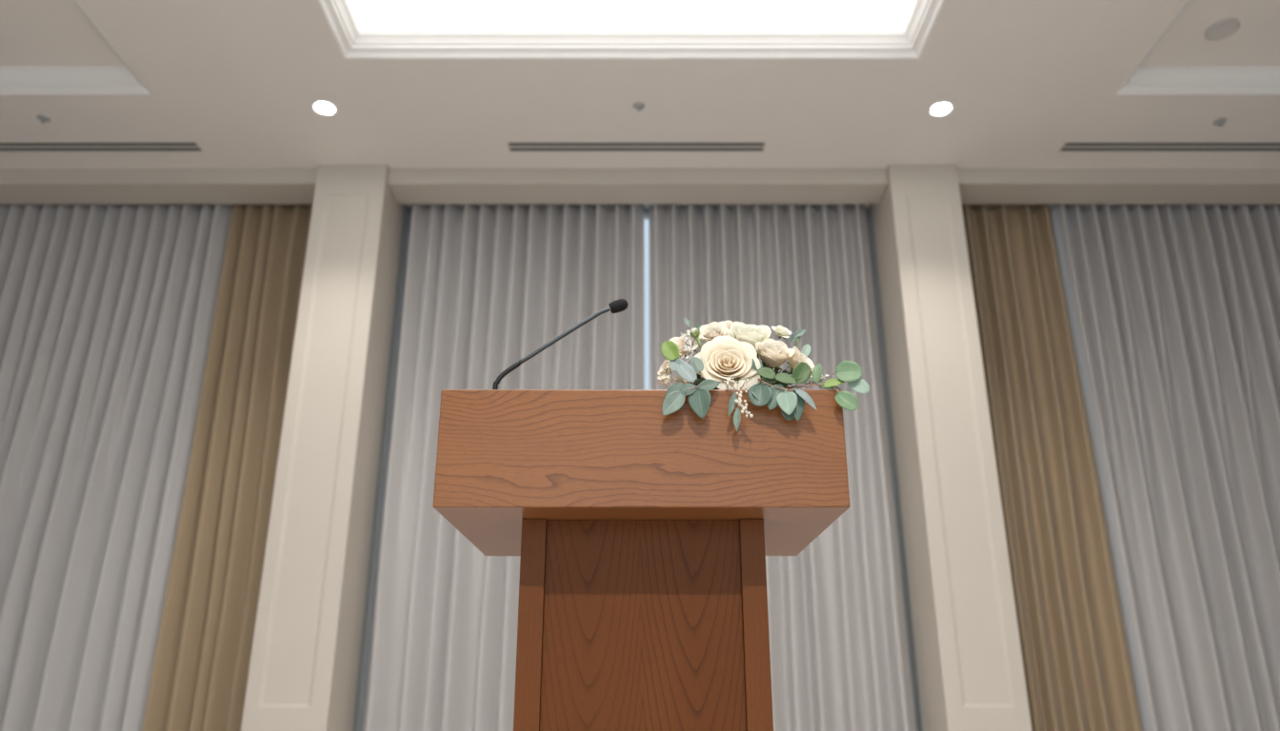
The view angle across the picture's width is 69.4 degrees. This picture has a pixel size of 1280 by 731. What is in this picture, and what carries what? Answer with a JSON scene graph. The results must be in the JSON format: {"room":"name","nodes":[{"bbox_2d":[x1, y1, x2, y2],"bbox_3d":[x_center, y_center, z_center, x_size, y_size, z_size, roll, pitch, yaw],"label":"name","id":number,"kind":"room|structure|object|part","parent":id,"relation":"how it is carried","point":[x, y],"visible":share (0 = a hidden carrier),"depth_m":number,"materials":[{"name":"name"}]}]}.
{"room":"conference hall","nodes":[
{"label":"conference hall","id":0,"kind":"room"},
{"bbox_2d":[0,168,317,203],"bbox_3d":[-3.805,-1.204,6.213,3.389,0.114,0.270,0,-20,0],"label":"trim","id":1,"kind":"structure","parent":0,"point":[17,186],"depth_m":6.11,"materials":[{"name":"beige paint"}]},
{"bbox_2d":[352,203,922,730],"bbox_3d":[0.000,0.693,5.954,14.000,4.140,0.230,0,-20,0],"label":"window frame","id":2,"kind":"structure","parent":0,"point":[362,645],"depth_m":5.84,"materials":[{"name":"grey paint"}]},
{"bbox_2d":[240,163,403,730],"bbox_3d":[-1.885,0.640,5.601,0.451,4.000,0.470,0,-20,0],"label":"column","id":3,"kind":"structure","parent":2,"relation":"attached to","point":[303,672],"depth_m":5.44,"materials":[{"name":"beige paint"}]},
{"bbox_2d":[387,168,887,203],"bbox_3d":[-0.015,-1.204,6.213,3.287,0.114,0.270,0,-20,0],"label":"trim","id":4,"kind":"structure","parent":2,"relation":"attached to","point":[408,186],"depth_m":6.11,"materials":[{"name":"beige paint"}]},
{"bbox_2d":[356,208,919,730],"bbox_3d":[-0.015,0.760,5.913,3.288,3.985,0.040,0,-20,0],"label":"window","id":5,"kind":"structure","parent":2,"relation":"in","point":[374,569],"depth_m":6.04,"materials":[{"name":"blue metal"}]},
{"bbox_3d":[-0.015,0.748,5.916,3.228,3.890,0.008,0,-20,0],"label":"glass pane","id":6,"kind":"part","parent":5,"relation":"part of","materials":[{"name":"white"}]},
{"bbox_2d":[871,163,1031,730],"bbox_3d":[1.851,0.640,5.601,0.443,4.000,0.470,0,-20,0],"label":"column","id":7,"kind":"structure","parent":2,"relation":"attached to","point":[970,675],"depth_m":5.43,"materials":[{"name":"beige paint"}]},
{"bbox_2d":[956,168,1279,203],"bbox_3d":[3.766,-1.204,6.213,3.387,0.114,0.270,0,-20,0],"label":"trim","id":8,"kind":"structure","parent":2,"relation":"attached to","point":[976,186],"depth_m":6.11,"materials":[{"name":"beige paint"}]},
{"bbox_2d":[0,0,1279,208],"bbox_3d":[0.000,-2.869,2.125,14.200,0.240,10.250,0,-20,0],"label":"ceiling","id":9,"kind":"structure","parent":0,"point":[240,80],"depth_m":5.41,"materials":[{"name":"paint"}]},
{"bbox_2d":[37,114,50,123],"bbox_3d":[-3.599,-1.481,5.572,0.072,0.030,0.072,0,-20,0],"label":"sprinkler head","id":10,"kind":"object","parent":9,"relation":"attached to","point":[43,118],"visible":1,"depth_m":5.57},
{"bbox_2d":[0,0,152,95],"bbox_3d":[-4.365,-2.497,2.980,3.070,0.124,5.110,0,-20,0],"label":"trim","id":11,"kind":"structure","parent":9,"relation":"attached to","point":[13,80],"depth_m":5.32,"materials":[{"name":"white paint"}]},
{"bbox_2d":[0,141,202,151],"bbox_3d":[-3.623,-1.389,5.861,1.655,0.006,0.102,0,-20,0],"label":"ceiling vent","id":12,"kind":"object","parent":9,"relation":"in","point":[4,146],"visible":1,"depth_m":5.86,"materials":[{"name":"silver metal"}]},
{"bbox_3d":[-3.623,-1.397,5.834,1.641,0.004,0.012,0,-20,0],"label":"blade","id":13,"kind":"part","parent":12,"relation":"part of","materials":[{"name":"grey metal"}]},
{"bbox_3d":[-3.623,-1.378,5.887,1.641,0.004,0.012,0,-20,0],"label":"blade","id":14,"kind":"part","parent":12,"relation":"part of","materials":[{"name":"grey metal"}]},
{"bbox_2d":[0,203,233,730],"bbox_3d":[-4.149,0.708,5.771,2.602,3.963,0.146,0,-20,0],"label":"curtain","id":15,"kind":"object","parent":9,"relation":"hanging from","point":[107,310],"visible":0.99,"depth_m":5.87,"materials":[{"name":"grey fabric"}]},
{"bbox_2d":[141,203,312,730],"bbox_3d":[-2.474,0.709,5.772,0.702,3.963,0.138,0,-20,0],"label":"curtain","id":16,"kind":"object","parent":9,"relation":"hanging from","point":[200,674],"visible":0.79,"depth_m":5.75,"materials":[{"name":"beige fabric"}]},
{"bbox_2d":[311,100,338,116],"bbox_3d":[-1.869,-1.526,5.477,0.152,0.008,0.152,0,-20,0],"label":"recessed light","id":17,"kind":"object","parent":9,"relation":"in","point":[321,107],"visible":1,"depth_m":5.47,"materials":[{"name":"white plastic"}]},
{"bbox_2d":[362,203,644,730],"bbox_3d":[-0.786,0.708,5.769,1.630,3.963,0.148,0,-20,0],"label":"curtain","id":18,"kind":"object","parent":9,"relation":"hanging from","point":[488,286],"visible":0.6,"depth_m":6.02,"materials":[{"name":"grey fabric"}]},
{"bbox_2d":[318,0,944,59],"bbox_3d":[-0.044,-2.551,2.829,3.148,0.124,4.790,0,-20,0],"label":"trim","id":19,"kind":"structure","parent":9,"relation":"attached to","point":[353,42],"depth_m":5.02,"materials":[{"name":"white paint"}]},
{"bbox_2d":[347,0,915,29],"bbox_3d":[-0.044,-2.604,2.849,2.944,0.010,4.586,0,-20,0],"label":"ceiling light panel","id":20,"kind":"object","parent":9,"relation":"attached to","point":[369,14],"visible":1,"depth_m":4.90,"materials":[{"name":"white plastic"}]},
{"bbox_2d":[507,141,765,151],"bbox_3d":[-0.022,-1.389,5.861,1.624,0.006,0.102,0,-20,0],"label":"ceiling vent","id":21,"kind":"object","parent":9,"relation":"in","point":[512,146],"visible":1,"depth_m":5.85,"materials":[{"name":"silver metal"}]},
{"bbox_3d":[-0.022,-1.397,5.834,1.610,0.004,0.012,0,-20,0],"label":"blade","id":22,"kind":"part","parent":21,"relation":"part of","materials":[{"name":"grey metal"}]},
{"bbox_3d":[-0.022,-1.378,5.887,1.610,0.004,0.012,0,-20,0],"label":"blade","id":23,"kind":"part","parent":21,"relation":"part of","materials":[{"name":"grey metal"}]},
{"bbox_2d":[633,101,644,111],"bbox_3d":[-0.006,-1.523,5.456,0.072,0.030,0.072,0,-20,0],"label":"sprinkler head","id":24,"kind":"object","parent":9,"relation":"attached to","point":[638,106],"visible":1,"depth_m":5.45},
{"bbox_2d":[648,203,916,730],"bbox_3d":[0.824,0.707,5.766,1.525,3.963,0.153,0,-20,0],"label":"curtain","id":25,"kind":"object","parent":9,"relation":"hanging from","point":[839,649],"visible":0.49,"depth_m":5.96,"materials":[{"name":"grey fabric"}]},
{"bbox_2d":[927,100,954,117],"bbox_3d":[1.788,-1.523,5.486,0.152,0.008,0.152,0,-20,0],"label":"recessed light","id":26,"kind":"object","parent":9,"relation":"in","point":[944,108],"visible":1,"depth_m":5.48,"materials":[{"name":"white plastic"}]},
{"bbox_2d":[960,203,1142,730],"bbox_3d":[2.474,0.708,5.770,0.779,3.963,0.138,0,-20,0],"label":"curtain","id":27,"kind":"object","parent":9,"relation":"hanging from","point":[1077,666],"visible":0.7,"depth_m":5.77,"materials":[{"name":"beige fabric"}]},
{"bbox_2d":[1049,203,1279,730],"bbox_3d":[4.146,0.708,5.771,2.529,3.963,0.148,0,-20,0],"label":"curtain","id":28,"kind":"object","parent":9,"relation":"hanging from","point":[1173,310],"visible":0.97,"depth_m":5.88,"materials":[{"name":"grey fabric"}]},
{"bbox_2d":[1059,141,1279,151],"bbox_3d":[3.505,-1.389,5.861,1.650,0.006,0.102,0,-20,0],"label":"ceiling vent","id":29,"kind":"object","parent":9,"relation":"in","point":[1068,146],"visible":1,"depth_m":5.86,"materials":[{"name":"silver metal"}]},
{"bbox_3d":[3.505,-1.378,5.887,1.636,0.004,0.012,0,-20,0],"label":"blade","id":30,"kind":"part","parent":29,"relation":"part of","materials":[{"name":"grey metal"}]},
{"bbox_3d":[3.505,-1.397,5.834,1.636,0.004,0.012,0,-20,0],"label":"blade","id":31,"kind":"part","parent":29,"relation":"part of","materials":[{"name":"grey metal"}]},
{"bbox_2d":[1113,0,1279,95],"bbox_3d":[4.325,-2.497,2.980,3.150,0.124,5.110,0,-20,0],"label":"trim","id":32,"kind":"structure","parent":9,"relation":"attached to","point":[1142,80],"depth_m":5.32,"materials":[{"name":"white paint"}]},
{"bbox_2d":[1213,118,1226,126],"bbox_3d":[3.519,-1.471,5.600,0.072,0.030,0.072,0,-20,0],"label":"sprinkler head","id":33,"kind":"object","parent":9,"relation":"attached to","point":[1219,121],"visible":1,"depth_m":5.59},
{"bbox_2d":[1204,19,1239,39],"bbox_3d":[3.155,-1.821,5.006,0.164,0.014,0.164,0,-20,0],"label":"ceiling speaker","id":34,"kind":"object","parent":9,"relation":"attached to","point":[1223,29],"visible":1,"depth_m":5.00,"materials":[{"name":"grey plastic"}]},
{"bbox_2d":[1049,208,1061,276],"bbox_3d":[3.766,0.760,5.913,3.388,3.985,0.040,0,-20,0],"label":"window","id":35,"kind":"structure","parent":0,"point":[1050,209],"depth_m":6.50,"materials":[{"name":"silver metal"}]},
{"bbox_3d":[0.000,1.020,0.615,14.000,0.100,9.850,0,-20,0],"label":"floor","id":36,"kind":"structure","parent":0,"visible":0},
{"bbox_2d":[432,389,850,730],"bbox_3d":[0.002,0.680,1.550,0.650,1.174,0.525,0,-20,0],"label":"lectern","id":37,"kind":"object","parent":36,"relation":"on","point":[643,538],"visible":1,"depth_m":1.47,"materials":[{"name":"brown wood"}]},
{"bbox_2d":[492,299,628,389],"bbox_3d":[-0.171,0.004,1.848,0.293,0.299,0.056,0,-20,0],"label":"gooseneck microphone","id":38,"kind":"object","parent":37,"relation":"on","point":[618,306],"visible":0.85,"depth_m":1.87,"materials":[{"name":"black metal"}]},
{"bbox_3d":[-0.151,-0.061,1.872,0.187,0.128,0.008,0,-20,0],"label":"stem","id":39,"kind":"part","parent":38,"relation":"part of","materials":[{"name":"grey metal"}]},
{"bbox_3d":[0.005,0.714,1.507,0.318,0.880,0.260,0,-20,0],"label":"panel","id":40,"kind":"part","parent":37,"relation":"part of","materials":[{"name":"brown wood"}]},
{"bbox_2d":[656,318,869,432],"bbox_3d":[0.201,0.010,1.590,0.349,0.270,0.217,0,-20,0],"label":"flower arrangement","id":41,"kind":"object","parent":37,"relation":"on","point":[730,359],"visible":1,"depth_m":1.53,"materials":[{"name":"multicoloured plant"}]},
{"bbox_3d":[0.209,0.024,1.527,0.027,0.066,0.115,10,-22,-26],"label":"eucalyptus stem","id":42,"kind":"part","parent":41,"relation":"part of","materials":[{"name":"brown plant"}]},
{"bbox_3d":[0.283,0.041,1.514,0.098,0.033,0.012,-14,-24,33],"label":"eucalyptus stem","id":43,"kind":"part","parent":41,"relation":"part of","materials":[{"name":"brown plant"}]}
]}

